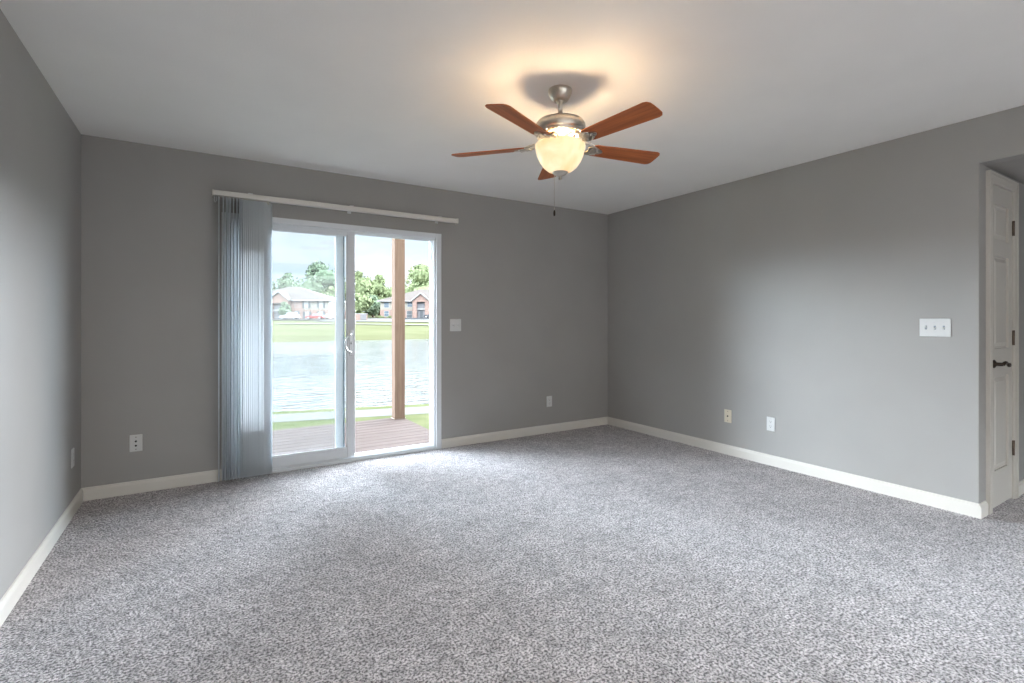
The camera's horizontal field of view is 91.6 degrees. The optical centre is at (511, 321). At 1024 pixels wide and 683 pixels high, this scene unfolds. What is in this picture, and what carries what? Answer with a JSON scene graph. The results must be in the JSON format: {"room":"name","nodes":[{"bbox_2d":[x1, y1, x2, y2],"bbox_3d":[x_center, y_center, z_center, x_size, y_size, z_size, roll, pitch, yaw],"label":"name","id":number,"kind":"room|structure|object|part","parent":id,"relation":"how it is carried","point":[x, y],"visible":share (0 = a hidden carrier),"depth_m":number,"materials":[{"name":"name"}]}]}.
{"room":"empty living room","nodes":[
{"label":"empty living room","id":0,"kind":"room"},
{"bbox_2d":[0,9,80,599],"bbox_3d":[-1.037,-0.025,0.238,0.150,2.440,7.450,0,0,-32],"label":"wall","id":1,"kind":"structure","parent":0,"point":[40,143],"depth_m":2.42,"materials":[{"name":"grey paint"}]},
{"bbox_2d":[0,488,82,627],"bbox_3d":[-0.968,1.152,0.281,0.014,0.086,7.150,0,0,-32],"label":"baseboard","id":2,"kind":"structure","parent":1,"relation":"attached to","point":[17,588],"depth_m":2.37,"materials":[{"name":"paint"}]},
{"bbox_2d":[71,448,73,467],"bbox_3d":[-2.721,0.846,3.083,0.008,0.114,0.070,0,0,-32],"label":"wall outlet","id":3,"kind":"object","parent":1,"relation":"attached to","point":[72,450],"visible":1,"depth_m":3.06,"materials":[{"name":"white plastic"}]},
{"bbox_2d":[81,134,607,487],"bbox_3d":[-0.870,-0.025,4.645,4.802,2.440,0.150,0,0,-32],"label":"wall","id":4,"kind":"structure","parent":0,"point":[526,284],"depth_m":3.74,"materials":[{"name":"grey paint"}]},
{"bbox_2d":[129,434,141,451],"bbox_3d":[-2.614,0.847,3.458,0.072,0.116,0.016,0,0,-32],"label":"cable plate","id":5,"kind":"object","parent":4,"relation":"attached to","point":[135,441],"visible":1,"depth_m":3.46,"materials":[{"name":"white plastic"}]},
{"bbox_2d":[82,469,221,500],"bbox_3d":[-2.521,1.152,3.518,0.808,0.086,0.014,0,0,-32],"label":"baseboard","id":6,"kind":"structure","parent":4,"relation":"attached to","point":[161,483],"depth_m":3.49,"materials":[{"name":"paint"}]},
{"bbox_2d":[222,212,440,480],"bbox_3d":[-1.464,0.187,4.274,1.785,2.016,0.230,0,0,-32],"label":"door","id":7,"kind":"structure","parent":4,"relation":"in","point":[340,453],"depth_m":4.25,"materials":[{"name":"white plastic"}]},
{"bbox_3d":[-1.752,0.194,4.043,0.932,1.936,0.036,0,0,-32],"label":"sliding panel","id":8,"kind":"part","parent":7,"relation":"part of","materials":[{"name":"clear glass"}]},
{"bbox_3d":[-1.472,1.179,4.286,1.681,0.032,0.202,0,0,-32],"label":"sill","id":9,"kind":"part","parent":7,"relation":"part of","materials":[{"name":"white plastic"}]},
{"bbox_3d":[-1.816,0.201,4.061,0.853,1.950,0.036,0,0,-32],"label":"fixed panel","id":10,"kind":"part","parent":7,"relation":"part of","materials":[{"name":"white plastic"}]},
{"bbox_3d":[-1.375,0.185,4.254,0.032,0.220,0.009,0,0,-32],"label":"handle","id":11,"kind":"part","parent":7,"relation":"part of","materials":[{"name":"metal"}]},
{"bbox_2d":[212,189,458,481],"bbox_3d":[-1.363,0.102,4.181,1.985,2.141,0.114,0,0,-32],"label":"vertical blind","id":12,"kind":"object","parent":4,"relation":"attached to","point":[255,217],"visible":1,"depth_m":3.77,"materials":[{"name":"plastic"}]},
{"bbox_3d":[-1.358,-0.944,4.170,1.969,0.038,0.044,0,0,-32],"label":"head rail","id":13,"kind":"part","parent":12,"relation":"part of","materials":[{"name":"paint"}]},
{"bbox_2d":[450,319,460,330],"bbox_3d":[-0.536,0.035,4.753,0.116,0.116,0.021,0,0,-32],"label":"light switch","id":14,"kind":"object","parent":4,"relation":"attached to","point":[455,324],"visible":1,"depth_m":4.75,"materials":[{"name":"white plastic"}]},
{"bbox_2d":[441,417,607,448],"bbox_3d":[0.227,1.152,5.234,2.097,0.086,0.014,0,0,-32],"label":"baseboard","id":15,"kind":"structure","parent":4,"relation":"attached to","point":[522,432],"depth_m":5.13,"materials":[{"name":"paint"}]},
{"bbox_2d":[547,396,551,406],"bbox_3d":[0.401,0.860,5.346,0.070,0.114,0.008,0,0,-32],"label":"wall outlet","id":16,"kind":"object","parent":4,"relation":"attached to","point":[549,398],"visible":1,"depth_m":5.34,"materials":[{"name":"white plastic"}]},
{"bbox_2d":[0,424,1023,682],"bbox_3d":[2.204,1.295,2.173,7.700,0.200,7.300,0,0,-32],"label":"floor","id":17,"kind":"structure","parent":0,"point":[606,553],"depth_m":2.33,"materials":[{"name":"carpet"}]},
{"bbox_2d":[0,0,1023,214],"bbox_3d":[2.165,-1.395,2.237,7.700,0.300,7.450,0,0,-32],"label":"ceiling","id":18,"kind":"structure","parent":0,"point":[386,90],"depth_m":2.54,"materials":[{"name":"paint"}]},
{"bbox_2d":[451,85,662,215],"bbox_3d":[0.289,-0.920,2.662,1.179,0.649,1.164,0,0,-32],"label":"ceiling fan","id":19,"kind":"object","parent":18,"relation":"hanging from","point":[560,148],"visible":1,"depth_m":2.57,"materials":[{"name":"brown wood"}]},
{"bbox_3d":[-0.125,-0.945,2.784,0.427,0.033,0.130,0,0,15],"label":"blade","id":20,"kind":"part","parent":19,"relation":"part of","materials":[{"name":"brown wood"}]},
{"bbox_3d":[0.040,-0.945,2.345,0.130,0.033,0.427,0,0,33],"label":"blade","id":21,"kind":"part","parent":19,"relation":"part of","materials":[{"name":"brown wood"}]},
{"bbox_3d":[0.241,-0.945,3.076,0.130,0.033,0.427,0,0,-3],"label":"blade","id":22,"kind":"part","parent":19,"relation":"part of","materials":[{"name":"brown wood"}]},
{"bbox_3d":[0.245,-0.800,2.784,0.006,0.345,0.078,0,0,-8],"label":"pull chain","id":23,"kind":"part","parent":19,"relation":"part of","materials":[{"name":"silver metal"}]},
{"bbox_3d":[0.259,-0.875,2.678,0.268,0.157,0.268,0,0,-32],"label":"lamp shade","id":24,"kind":"part","parent":19,"relation":"part of","materials":[{"name":"white glass"}]},
{"bbox_3d":[0.508,-0.945,2.366,0.130,0.033,0.427,0,0,-39],"label":"blade","id":25,"kind":"part","parent":19,"relation":"part of","materials":[{"name":"brown wood"}]},
{"bbox_3d":[0.632,-0.945,2.818,0.427,0.033,0.130,0,0,-21],"label":"blade","id":26,"kind":"part","parent":19,"relation":"part of","materials":[{"name":"brown wood"}]},
{"bbox_2d":[608,105,1023,503],"bbox_3d":[3.053,-0.025,2.792,0.110,2.440,7.150,0,0,-32],"label":"wall","id":27,"kind":"structure","parent":0,"point":[798,296],"depth_m":3.78,"materials":[{"name":"grey paint"}]},
{"bbox_2d":[724,409,731,422],"bbox_3d":[1.934,0.850,4.464,0.016,0.116,0.072,0,0,-32],"label":"cable plate","id":28,"kind":"object","parent":27,"relation":"attached to","point":[727,413],"visible":1,"depth_m":4.46,"materials":[{"name":"beige plastic"}]},
{"bbox_2d":[767,417,774,431],"bbox_3d":[2.148,0.852,4.129,0.008,0.114,0.070,0,0,-32],"label":"wall outlet","id":29,"kind":"object","parent":27,"relation":"attached to","point":[770,420],"visible":1,"depth_m":4.12,"materials":[{"name":"white plastic"}]},
{"bbox_2d":[607,417,977,517],"bbox_3d":[1.971,1.152,4.407,0.014,0.086,3.264,0,0,-32],"label":"baseboard","id":30,"kind":"structure","parent":27,"relation":"attached to","point":[968,508],"depth_m":3.78,"materials":[{"name":"paint"}]},
{"bbox_2d":[920,319,950,336],"bbox_3d":[2.719,0.040,3.202,0.021,0.116,0.162,0,0,-32],"label":"light switch","id":31,"kind":"object","parent":27,"relation":"attached to","point":[928,327],"visible":1,"depth_m":3.20,"materials":[{"name":"white plastic"}]},
{"bbox_2d":[985,166,1023,499],"bbox_3d":[4.008,0.116,3.819,2.598,2.158,0.110,0,0,-32],"label":"wall","id":32,"kind":"structure","parent":0,"point":[1021,186],"depth_m":3.46,"materials":[{"name":"grey paint"}]},
{"bbox_2d":[978,500,987,518],"bbox_3d":[2.885,1.152,3.045,0.122,0.086,0.014,0,0,-32],"label":"baseboard","id":33,"kind":"structure","parent":32,"relation":"attached to","point":[983,506],"depth_m":3.03,"materials":[{"name":"paint"}]},
{"bbox_2d":[986,170,1018,514],"bbox_3d":[3.171,0.130,3.260,0.572,2.131,0.173,0,0,-32],"label":"door","id":34,"kind":"structure","parent":32,"relation":"in","point":[1002,193],"depth_m":3.25,"materials":[{"name":"paint"}]},
{"bbox_3d":[3.110,0.270,3.156,0.155,0.054,0.061,0,0,-32],"label":"handle","id":35,"kind":"part","parent":34,"relation":"part of","materials":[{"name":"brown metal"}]},
{"bbox_2d":[1019,479,1023,495],"bbox_3d":[4.290,1.152,3.922,2.010,0.086,0.014,0,0,-32],"label":"baseboard","id":36,"kind":"structure","parent":32,"relation":"attached to","point":[1021,483],"depth_m":3.43,"materials":[{"name":"paint"}]},
{"bbox_2d":[986,158,1023,183],"bbox_3d":[5.037,-1.104,2.171,2.598,0.282,3.996,0,0,-32],"label":"ceiling","id":37,"kind":"structure","parent":0,"point":[1014,169],"depth_m":3.13,"materials":[{"name":"grey paint"}]},
{"label":"outside","id":38,"kind":"structure","parent":0,"visible":0},
{"bbox_2d":[272,418,428,455],"bbox_3d":[-3.166,1.403,4.563,5.220,0.185,2.122,0,0,-32],"label":"deck","id":39,"kind":"object","parent":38,"point":[377,434],"visible":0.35,"depth_m":5.66,"materials":[{"name":"brown wood"}]},
{"bbox_2d":[391,238,405,419],"bbox_3d":[-1.538,-0.060,6.733,0.156,2.740,0.156,0,0,-32],"label":"post","id":40,"kind":"object","parent":39,"relation":"on","point":[398,245],"visible":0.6,"depth_m":6.68,"materials":[{"name":"brown wood"}]},
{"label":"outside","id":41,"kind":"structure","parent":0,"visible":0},
{"bbox_2d":[272,312,428,342],"bbox_3d":[23.101,-1.717,180.165,511.332,7.825,428.174,0,0,-32],"label":"lawn","id":42,"kind":"structure","parent":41,"point":[364,330],"depth_m":65.42,"materials":[{"name":"green plant"}]},
{"bbox_2d":[272,278,277,289],"bbox_3d":[-73.078,-9.992,150.632,8.055,19.693,9.656,0,0,-32],"label":"conifer tree","id":43,"kind":"object","parent":42,"relation":"on","point":[274,283],"visible":0.02,"depth_m":150.65,"materials":[{"name":"green plant"}]},
{"bbox_2d":[278,301,291,318],"bbox_3d":[-53.757,-2.102,118.116,3.540,5.505,4.162,0,0,-32],"label":"tree","id":44,"kind":"object","parent":42,"relation":"on","point":[285,307],"visible":0.81,"depth_m":117.37,"materials":[{"name":"green plant"}]},
{"bbox_2d":[276,272,299,288],"bbox_3d":[-81.017,-9.559,181.882,10.122,16.908,10.915,0,0,-32],"label":"leafy tree","id":45,"kind":"object","parent":42,"relation":"on","point":[286,280],"visible":0.39,"depth_m":179.14,"materials":[{"name":"green plant"}]},
{"bbox_2d":[272,287,345,318],"bbox_3d":[-57.864,-4.327,131.310,25.060,9.750,16.780,0,0,0],"label":"apartment building","id":46,"kind":"structure","parent":42,"relation":"on","point":[306,302],"depth_m":125.00,"materials":[{"name":"brick"}]},
{"bbox_3d":[-54.039,-4.052,125.000,2.950,2.400,0.100,0,0,0],"label":"brick panel","id":47,"kind":"part","parent":46,"relation":"part of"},
{"bbox_2d":[292,260,345,292],"bbox_3d":[-62.937,-10.422,162.902,18.438,19.774,16.836,0,0,-32],"label":"leafy tree","id":48,"kind":"object","parent":42,"relation":"on","point":[319,278],"visible":0.47,"depth_m":158.83,"materials":[{"name":"green plant"}]},
{"bbox_2d":[321,286,334,296],"bbox_3d":[-53.591,-5.299,146.957,8.294,10.488,6.673,0,0,-32],"label":"leafy tree","id":49,"kind":"object","parent":42,"relation":"on","point":[330,291],"visible":0.28,"depth_m":145.79,"materials":[{"name":"green plant"}]},
{"bbox_2d":[276,323,428,324],"bbox_3d":[-24.500,0.523,86.250,29.316,0.369,19.598,0,0,-32],"label":"kerb walk","id":50,"kind":"structure","parent":42,"relation":"on","point":[276,323],"depth_m":86.56,"materials":[{"name":"concrete"}]},
{"bbox_2d":[355,293,373,313],"bbox_3d":[-44.444,-4.244,144.338,9.285,8.559,9.535,0,0,-32],"label":"leafy tree","id":51,"kind":"object","parent":42,"relation":"on","point":[361,301],"visible":0.53,"depth_m":142.97,"materials":[{"name":"green plant"}]},
{"bbox_2d":[355,271,375,296],"bbox_3d":[-49.517,-8.633,163.473,10.020,16.136,9.827,0,0,-32],"label":"leafy tree","id":52,"kind":"object","parent":42,"relation":"on","point":[362,285],"visible":0.56,"depth_m":162.28,"materials":[{"name":"green plant"}]},
{"bbox_2d":[365,295,380,316],"bbox_3d":[-43.246,-4.422,156.012,8.361,8.195,9.683,0,0,-32],"label":"leafy tree","id":53,"kind":"object","parent":42,"relation":"on","point":[374,310],"visible":0.53,"depth_m":153.53,"materials":[{"name":"green plant"}]},
{"bbox_2d":[369,274,391,314],"bbox_3d":[-50.591,-9.755,188.982,13.932,16.819,15.062,0,0,-32],"label":"leafy tree","id":54,"kind":"object","parent":42,"relation":"on","point":[381,291],"visible":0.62,"depth_m":188.02,"materials":[{"name":"green plant"}]},
{"bbox_2d":[377,289,428,317],"bbox_3d":[-25.564,-4.707,147.310,25.060,9.600,16.780,0,0,0],"label":"apartment building","id":55,"kind":"structure","parent":42,"relation":"on","point":[416,302],"depth_m":140.96,"materials":[{"name":"brick"}]},
{"bbox_3d":[-29.064,-2.007,140.995,1.420,1.920,0.050,0,0,0],"label":"pane","id":56,"kind":"part","parent":55,"relation":"part of","materials":[{"name":"glass"}]},
{"bbox_2d":[405,263,428,292],"bbox_3d":[-30.828,-11.103,180.817,18.487,20.116,20.939,0,0,-32],"label":"leafy tree","id":57,"kind":"object","parent":42,"relation":"on","point":[419,276],"visible":0.42,"depth_m":176.99,"materials":[{"name":"green plant"}]},
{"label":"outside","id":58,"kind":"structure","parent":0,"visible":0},
{"bbox_2d":[272,339,428,411],"bbox_3d":[0.000,2.095,46.000,555.547,0.001,392.418,0,0,-32],"label":"pond","id":59,"kind":"structure","parent":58,"point":[303,373],"depth_m":20.01,"materials":[{"name":"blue liquid"}]},
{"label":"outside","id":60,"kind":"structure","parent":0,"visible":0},
{"bbox_2d":[272,404,428,429],"bbox_3d":[1.498,1.869,6.050,130.002,0.620,18.501,0,0,-18],"label":"ground","id":61,"kind":"structure","parent":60,"point":[422,420],"depth_m":7.91,"materials":[{"name":"green plant"}]},
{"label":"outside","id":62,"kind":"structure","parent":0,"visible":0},
{"bbox_2d":[272,319,331,319],"bbox_3d":[-58.500,-0.444,116.500,32.758,0.246,25.112,0,0,-32],"label":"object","id":63,"kind":"structure","parent":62,"point":[272,319],"depth_m":116.40,"materials":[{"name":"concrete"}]},
{"bbox_2d":[279,312,299,318],"bbox_3d":[-51.884,-1.293,116.000,4.210,1.680,1.810,0,0,0],"label":"car","id":64,"kind":"object","parent":63,"relation":"on","point":[294,315],"visible":1,"depth_m":115.13,"materials":[{"name":"white paint"}]},
{"bbox_2d":[305,313,324,318],"bbox_3d":[-45.939,-1.164,115.999,4.010,1.420,1.810,0,0,-6],"label":"car","id":65,"kind":"object","parent":63,"relation":"on","point":[315,315],"visible":1,"depth_m":115.23,"materials":[{"name":"red paint"}]},
{"bbox_2d":[323,313,334,318],"bbox_3d":[-44.087,-1.286,120.500,3.610,1.420,1.810,0,0,6],"label":"car","id":66,"kind":"object","parent":63,"relation":"on","point":[329,315],"visible":0.71,"depth_m":119.66,"materials":[{"name":"silver metal"}]},
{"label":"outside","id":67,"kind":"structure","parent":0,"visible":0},
{"bbox_2d":[322,318,428,321],"bbox_3d":[-24.500,-0.400,119.500,48.647,1.141,50.559,0,0,-32],"label":"road","id":68,"kind":"structure","parent":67,"point":[368,319],"depth_m":108.51,"materials":[{"name":"grey asphalt"}]},
{"bbox_2d":[355,313,367,319],"bbox_3d":[-33.994,-1.037,112.000,2.720,1.500,2.120,0,0,-20],"label":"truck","id":69,"kind":"object","parent":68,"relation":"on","point":[358,316],"visible":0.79,"depth_m":111.04,"materials":[{"name":"white metal"}]},
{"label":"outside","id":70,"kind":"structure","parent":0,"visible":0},
{"bbox_2d":[272,406,428,421],"bbox_3d":[0.412,1.555,9.377,126.363,0.001,31.903,0,0,-32],"label":"path","id":71,"kind":"structure","parent":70,"point":[408,410],"depth_m":8.31,"materials":[{"name":"concrete"}]}
]}

